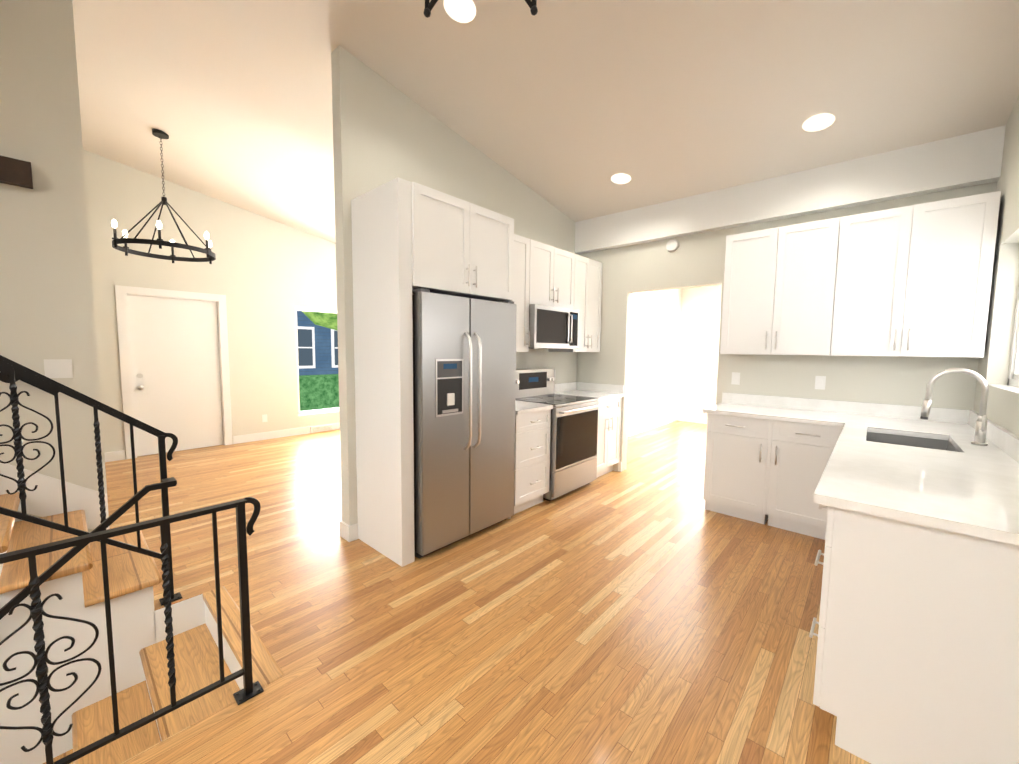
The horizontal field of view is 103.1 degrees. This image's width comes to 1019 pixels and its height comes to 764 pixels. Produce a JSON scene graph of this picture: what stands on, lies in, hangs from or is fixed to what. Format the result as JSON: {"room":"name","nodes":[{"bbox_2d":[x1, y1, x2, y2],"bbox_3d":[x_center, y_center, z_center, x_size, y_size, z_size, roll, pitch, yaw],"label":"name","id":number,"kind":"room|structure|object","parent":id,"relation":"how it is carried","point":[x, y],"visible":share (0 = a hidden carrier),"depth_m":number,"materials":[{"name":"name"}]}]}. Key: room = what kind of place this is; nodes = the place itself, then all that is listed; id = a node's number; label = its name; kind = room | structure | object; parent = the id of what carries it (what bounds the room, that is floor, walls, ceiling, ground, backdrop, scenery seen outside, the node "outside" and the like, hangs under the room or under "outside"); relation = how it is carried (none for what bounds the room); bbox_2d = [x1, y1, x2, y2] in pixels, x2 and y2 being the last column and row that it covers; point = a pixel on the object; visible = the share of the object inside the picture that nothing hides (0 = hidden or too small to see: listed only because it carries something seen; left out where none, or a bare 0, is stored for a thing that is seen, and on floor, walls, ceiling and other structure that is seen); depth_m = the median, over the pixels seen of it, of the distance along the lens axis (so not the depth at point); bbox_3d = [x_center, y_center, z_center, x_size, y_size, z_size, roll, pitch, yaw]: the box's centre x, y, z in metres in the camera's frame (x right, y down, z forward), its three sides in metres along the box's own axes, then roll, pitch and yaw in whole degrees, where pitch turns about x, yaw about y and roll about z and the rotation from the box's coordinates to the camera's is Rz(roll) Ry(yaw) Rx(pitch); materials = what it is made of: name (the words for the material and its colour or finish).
{"room":"kitchen","nodes":[
{"label":"kitchen","id":0,"kind":"room"},
{"bbox_2d":[0,0,109,532],"bbox_3d":[-3.991,-0.176,1.218,0.120,6.310,3.850,5,6,42],"label":"wall","id":1,"kind":"structure","parent":0,"point":[46,301],"depth_m":2.42,"materials":[{"name":"paint"}]},
{"bbox_2d":[0,155,32,188],"bbox_3d":[-3.986,-1.099,1.002,0.059,0.135,3.634,5,6,42],"label":"beam","id":2,"kind":"structure","parent":1,"relation":"attached to","point":[15,172],"depth_m":2.29,"materials":[{"name":"brown wood"}]},
{"bbox_2d":[0,365,58,394],"bbox_3d":[-3.489,-0.747,1.583,0.066,1.780,2.238,5,6,42],"label":"handrail","id":3,"kind":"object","parent":1,"relation":"attached to","point":[4,375],"depth_m":2.35,"materials":[{"name":"paint"}]},
{"bbox_2d":[44,359,72,377],"bbox_3d":[-2.769,-0.081,2.486,0.008,0.115,0.115,5,6,42],"label":"switch plate","id":4,"kind":"object","parent":1,"relation":"attached to","point":[57,368],"visible":0.93,"depth_m":2.48,"materials":[{"name":"white plastic"}]},
{"bbox_2d":[83,149,339,458],"bbox_3d":[-4.911,-1.329,4.784,0.150,4.600,8.015,5,6,42],"label":"wall","id":5,"kind":"structure","parent":0,"point":[265,276],"depth_m":5.72,"materials":[{"name":"paint"}]},
{"bbox_2d":[104,450,124,461],"bbox_3d":[-4.874,0.911,4.908,0.014,0.115,0.312,5,6,42],"label":"baseboard","id":6,"kind":"structure","parent":5,"relation":"attached to","point":[116,455],"depth_m":4.95,"materials":[{"name":"white wood"}]},
{"bbox_2d":[115,285,232,458],"bbox_3d":[-4.431,-0.136,5.413,0.167,2.130,1.120,5,6,42],"label":"door frame","id":7,"kind":"structure","parent":5,"relation":"attached to","point":[122,293],"depth_m":5.11,"materials":[{"name":"white wood"}]},
{"bbox_2d":[127,295,222,456],"bbox_3d":[-4.391,-0.085,5.380,0.128,2.022,0.916,5,6,42],"label":"front door","id":8,"kind":"structure","parent":5,"relation":"in","point":[174,350],"depth_m":5.37,"materials":[{"name":"white wood"}]},
{"bbox_2d":[262,414,267,421],"bbox_3d":[-3.722,0.552,6.158,0.007,0.115,0.070,5,6,42],"label":"outlet","id":9,"kind":"object","parent":5,"relation":"attached to","point":[264,418],"visible":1,"depth_m":6.15,"materials":[{"name":"white plastic"}]},
{"bbox_2d":[233,422,339,443],"bbox_3d":[-3.104,0.773,6.861,0.014,0.115,2.688,5,6,42],"label":"baseboard","id":10,"kind":"structure","parent":5,"relation":"attached to","point":[302,430],"depth_m":6.27,"materials":[{"name":"white wood"}]},
{"bbox_2d":[310,424,332,432],"bbox_3d":[-3.144,0.778,6.781,0.032,0.093,0.360,5,6,42],"label":"air vent register","id":11,"kind":"object","parent":10,"relation":"attached to","point":[321,428],"visible":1,"depth_m":6.76,"materials":[{"name":"white"}]},
{"bbox_2d":[295,307,338,414],"bbox_3d":[-2.950,-0.370,7.079,0.050,1.738,1.520,5,6,42],"label":"window","id":12,"kind":"structure","parent":5,"relation":"in","point":[318,410],"depth_m":6.61,"materials":[{"name":"clear glass"}]},
{"bbox_2d":[331,45,578,525],"bbox_3d":[-0.191,-1.211,3.921,0.120,4.600,2.975,5,6,42],"label":"wall","id":13,"kind":"structure","parent":0,"point":[385,131],"depth_m":3.00,"materials":[{"name":"paint"}]},
{"bbox_2d":[339,520,357,537],"bbox_3d":[-0.277,1.021,4.130,0.014,0.115,2.964,5,6,42],"label":"baseboard","id":14,"kind":"structure","parent":13,"relation":"attached to","point":[348,533],"depth_m":2.98,"materials":[{"name":"white wood"}]},
{"bbox_2d":[513,234,536,351],"bbox_3d":[-0.086,-0.802,3.730,0.330,1.042,0.566,5,6,42],"label":"upper cabinet","id":15,"kind":"object","parent":13,"relation":"attached to","point":[525,249],"depth_m":3.73,"materials":[{"name":"white wood"}]},
{"bbox_2d":[537,241,576,309],"bbox_3d":[0.319,-1.056,4.157,0.330,0.595,0.752,5,6,42],"label":"upper cabinet","id":16,"kind":"object","parent":13,"relation":"attached to","point":[546,275],"depth_m":4.08,"materials":[{"name":"white wood"}]},
{"bbox_2d":[529,304,578,348],"bbox_3d":[0.354,-0.550,4.162,0.435,0.409,0.750,5,6,42],"label":"microwave","id":17,"kind":"object","parent":16,"relation":"attached to","point":[551,327],"visible":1,"depth_m":3.98,"materials":[{"name":"silver metal"}]},
{"bbox_2d":[548,255,601,351],"bbox_3d":[0.745,-0.867,4.647,0.330,1.042,0.642,5,6,42],"label":"upper cabinet","id":18,"kind":"object","parent":13,"relation":"attached to","point":[589,271],"depth_m":4.56,"materials":[{"name":"white wood"}]},
{"bbox_2d":[105,420,870,763],"bbox_3d":[-0.740,1.209,4.012,7.980,0.250,12.200,5,6,42],"label":"floor","id":19,"kind":"structure","parent":0,"point":[645,606],"depth_m":2.10,"materials":[{"name":"brown wood"}]},
{"bbox_2d":[0,497,263,763],"bbox_3d":[-2.019,0.938,0.557,0.070,0.813,3.001,5,6,42],"label":"guard railing","id":20,"kind":"object","parent":19,"relation":"on","point":[250,690],"visible":1,"depth_m":1.34,"materials":[{"name":"black metal"}]},
{"bbox_2d":[351,177,513,566],"bbox_3d":[-0.523,-0.059,3.084,0.640,2.430,1.050,5,6,42],"label":"tall cabinet","id":21,"kind":"object","parent":19,"relation":"on","point":[408,237],"visible":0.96,"depth_m":2.68,"materials":[{"name":"white wood"}]},
{"bbox_2d":[412,288,516,557],"bbox_3d":[-0.467,0.262,3.115,0.703,1.783,0.906,5,6,42],"label":"refrigerator","id":22,"kind":"object","parent":19,"relation":"on","point":[464,372],"visible":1,"depth_m":2.82,"materials":[{"name":"grey metal"}]},
{"bbox_2d":[514,409,550,513],"bbox_3d":[-0.005,0.675,3.707,0.652,0.878,0.479,5,6,42],"label":"base cabinet","id":23,"kind":"object","parent":19,"relation":"on","point":[532,458],"visible":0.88,"depth_m":3.50,"materials":[{"name":"white wood"}]},
{"bbox_2d":[515,368,600,500],"bbox_3d":[0.448,0.483,4.141,0.702,1.199,0.762,5,6,42],"label":"range","id":24,"kind":"object","parent":19,"relation":"on","point":[573,441],"visible":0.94,"depth_m":3.97,"materials":[{"name":"silver metal"}]},
{"bbox_2d":[597,397,621,476],"bbox_3d":[0.882,0.606,4.686,0.652,0.878,0.586,5,6,42],"label":"base cabinet","id":25,"kind":"object","parent":19,"relation":"on","point":[609,435],"visible":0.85,"depth_m":4.51,"materials":[{"name":"white wood"}]},
{"bbox_2d":[515,382,623,414],"bbox_3d":[0.452,0.132,4.183,0.642,0.133,1.859,5,6,42],"label":"countertop","id":26,"kind":"structure","parent":25,"relation":"on","point":[602,391],"depth_m":4.68,"materials":[{"name":"stone"}]},
{"bbox_2d":[703,413,842,539],"bbox_3d":[2.256,0.720,3.445,0.941,0.878,0.590,5,6,42],"label":"base cabinet","id":27,"kind":"object","parent":19,"relation":"on","point":[761,471],"depth_m":3.23,"materials":[{"name":"white wood"}]},
{"bbox_2d":[702,392,841,424],"bbox_3d":[2.223,0.211,3.423,0.930,0.133,0.617,5,6,42],"label":"countertop","id":28,"kind":"structure","parent":27,"relation":"on","point":[790,409],"depth_m":3.47,"materials":[{"name":"stone"}]},
{"bbox_2d":[813,504,1018,763],"bbox_3d":[1.529,0.872,1.451,0.627,0.878,0.509,5,6,42],"label":"base cabinet","id":29,"kind":"object","parent":19,"relation":"on","point":[917,656],"depth_m":1.30,"materials":[{"name":"white wood"}]},
{"bbox_2d":[813,401,1018,545],"bbox_3d":[2.171,0.312,2.160,0.692,0.133,2.567,5,6,42],"label":"countertop","id":30,"kind":"structure","parent":29,"relation":"on","point":[968,488],"depth_m":1.69,"materials":[{"name":"stone"}]},
{"bbox_2d":[866,432,957,451],"bbox_3d":[2.358,0.465,2.402,0.383,0.203,0.608,5,6,42],"label":"sink basin","id":31,"kind":"object","parent":30,"relation":"in","point":[939,444],"visible":0.06,"depth_m":2.60,"materials":[{"name":"silver metal"}]},
{"bbox_2d":[920,368,988,445],"bbox_3d":[2.493,0.131,2.261,0.268,0.416,0.112,5,6,42],"label":"faucet","id":32,"kind":"object","parent":30,"relation":"on","point":[980,430],"visible":1,"depth_m":2.22,"materials":[{"name":"silver metal"}]},
{"bbox_2d":[72,0,1018,242],"bbox_3d":[-2.157,-2.492,2.098,7.980,1.679,8.455,5,6,42],"label":"ceiling","id":33,"kind":"structure","parent":0,"point":[569,108],"depth_m":2.81,"materials":[{"name":"paint"}]},
{"bbox_2d":[111,128,215,263],"bbox_3d":[-3.502,-1.896,4.103,0.818,1.222,0.821,5,6,42],"label":"chandelier","id":34,"kind":"object","parent":33,"relation":"hanging from","point":[207,251],"visible":1,"depth_m":4.07,"materials":[{"name":"black metal"}]},
{"bbox_2d":[423,0,437,17],"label":"dining pendant light","id":35,"kind":"object","parent":33,"relation":"hanging from","point":[430,5],"depth_m":1.43,"materials":[{"name":"black metal"}]},
{"bbox_2d":[444,0,475,22],"bbox_3d":[-0.284,-2.138,2.314,0.183,0.030,0.183,2,5,18],"label":"recessed light","id":36,"kind":"object","parent":33,"relation":"in","point":[459,9],"depth_m":2.33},
{"bbox_2d":[525,0,537,15],"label":"dining pendant light","id":37,"kind":"object","parent":33,"relation":"hanging from","point":[532,4],"depth_m":1.42,"materials":[{"name":"black metal"}]},
{"bbox_2d":[611,173,630,183],"bbox_3d":[1.051,-1.914,3.817,0.183,0.030,0.183,2,5,18],"label":"recessed light","id":38,"kind":"object","parent":33,"relation":"in","point":[621,177],"depth_m":3.81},
{"bbox_2d":[802,113,834,131],"bbox_3d":[2.155,-1.808,2.825,0.183,0.030,0.183,2,5,18],"label":"recessed light","id":39,"kind":"object","parent":33,"relation":"in","point":[818,121],"depth_m":2.82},
{"bbox_2d":[628,285,721,429],"bbox_3d":[3.528,-0.449,5.538,3.930,2.900,4.085,5,6,42],"label":"wall","id":40,"kind":"structure","parent":0,"point":[674,348],"depth_m":7.76,"materials":[{"name":"paint"}]},
{"bbox_2d":[627,415,677,436],"bbox_3d":[2.109,0.830,6.832,0.014,0.115,3.965,5,6,42],"label":"baseboard","id":41,"kind":"structure","parent":40,"relation":"attached to","point":[639,429],"depth_m":7.33,"materials":[{"name":"white wood"}]},
{"bbox_2d":[678,415,706,423],"bbox_3d":[4.812,0.840,7.053,3.650,0.115,0.014,5,6,42],"label":"baseboard","id":42,"kind":"structure","parent":40,"relation":"attached to","point":[680,417],"depth_m":8.08,"materials":[{"name":"white wood"}]},
{"bbox_2d":[576,182,996,470],"bbox_3d":[0.610,-1.311,5.280,7.680,4.600,0.120,5,6,42],"label":"wall","id":43,"kind":"structure","parent":0,"point":[694,260],"depth_m":3.77,"materials":[{"name":"paint"}]},
{"bbox_2d":[666,240,678,251],"bbox_3d":[1.683,-1.414,4.192,0.124,0.124,0.037,5,6,42],"label":"smoke detector","id":44,"kind":"object","parent":43,"relation":"attached to","point":[672,245],"visible":0.94,"depth_m":4.18,"materials":[{"name":"white plastic"}]},
{"bbox_2d":[731,372,739,384],"bbox_3d":[2.164,-0.033,3.874,0.070,0.115,0.007,5,6,42],"label":"outlet","id":45,"kind":"object","parent":43,"relation":"attached to","point":[735,376],"depth_m":3.87,"materials":[{"name":"white plastic"}]},
{"bbox_2d":[720,215,851,355],"bbox_3d":[2.327,-0.755,3.453,0.840,1.042,0.330,5,6,42],"label":"upper cabinet","id":46,"kind":"object","parent":43,"relation":"attached to","point":[785,292],"depth_m":3.29,"materials":[{"name":"white wood"}]},
{"bbox_2d":[575,125,1005,253],"bbox_3d":[2.051,-1.694,3.798,3.310,0.470,0.100,5,6,42],"label":"beam","id":47,"kind":"structure","parent":43,"relation":"attached to","point":[967,160],"depth_m":3.33,"materials":[{"name":"white paint"}]},
{"bbox_2d":[815,376,825,389],"bbox_3d":[2.643,0.006,3.443,0.070,0.115,0.007,5,6,42],"label":"outlet","id":48,"kind":"object","parent":43,"relation":"attached to","point":[820,381],"depth_m":3.44,"materials":[{"name":"white plastic"}]},
{"bbox_2d":[844,191,1000,357],"bbox_3d":[2.862,-0.710,2.970,0.840,1.042,0.330,5,6,42],"label":"upper cabinet","id":49,"kind":"object","parent":43,"relation":"attached to","point":[911,281],"depth_m":2.78,"materials":[{"name":"white wood"}]},
{"bbox_2d":[974,96,1018,436],"bbox_3d":[0.675,-0.868,-0.245,0.150,4.600,8.015,5,6,42],"label":"wall","id":50,"kind":"structure","parent":0,"point":[1002,404],"depth_m":2.54,"materials":[{"name":"paint"}]},
{"bbox_2d":[988,284,1018,393],"bbox_3d":[2.621,-0.379,1.962,0.148,0.886,1.540,5,6,42],"label":"window","id":51,"kind":"structure","parent":50,"relation":"in","point":[1013,377],"depth_m":2.49,"materials":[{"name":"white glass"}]},
{"bbox_3d":[-3.024,3.063,0.992,2.412,0.090,4.473,5,6,42],"label":"floor","id":52,"kind":"structure","parent":0,"visible":0},
{"bbox_2d":[0,463,204,763],"bbox_3d":[-3.001,1.031,1.622,1.014,3.860,2.738,5,6,42],"label":"stairs","id":53,"kind":"structure","parent":52,"relation":"on","point":[75,582],"depth_m":2.01,"materials":[{"name":"white paint"}]},
{"bbox_2d":[0,355,181,619],"bbox_3d":[-2.659,0.377,1.264,0.151,3.994,2.556,5,6,42],"label":"railing","id":54,"kind":"object","parent":53,"relation":"on","point":[164,484],"visible":0.96,"depth_m":1.93,"materials":[{"name":"black metal"}]},
{"bbox_2d":[43,586,283,763],"bbox_3d":[-2.128,2.192,1.257,0.971,1.803,2.387,5,6,42],"label":"stairs","id":55,"kind":"structure","parent":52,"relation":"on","point":[196,653],"depth_m":1.93,"materials":[{"name":"brown wood"}]},
{"label":"outside","id":56,"kind":"structure","parent":0,"visible":0},
{"bbox_2d":[297,310,338,410],"bbox_3d":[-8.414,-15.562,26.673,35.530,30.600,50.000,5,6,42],"label":"house","id":57,"kind":"structure","parent":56,"point":[317,332],"depth_m":17.70,"materials":[{"name":"blue"}]}
]}

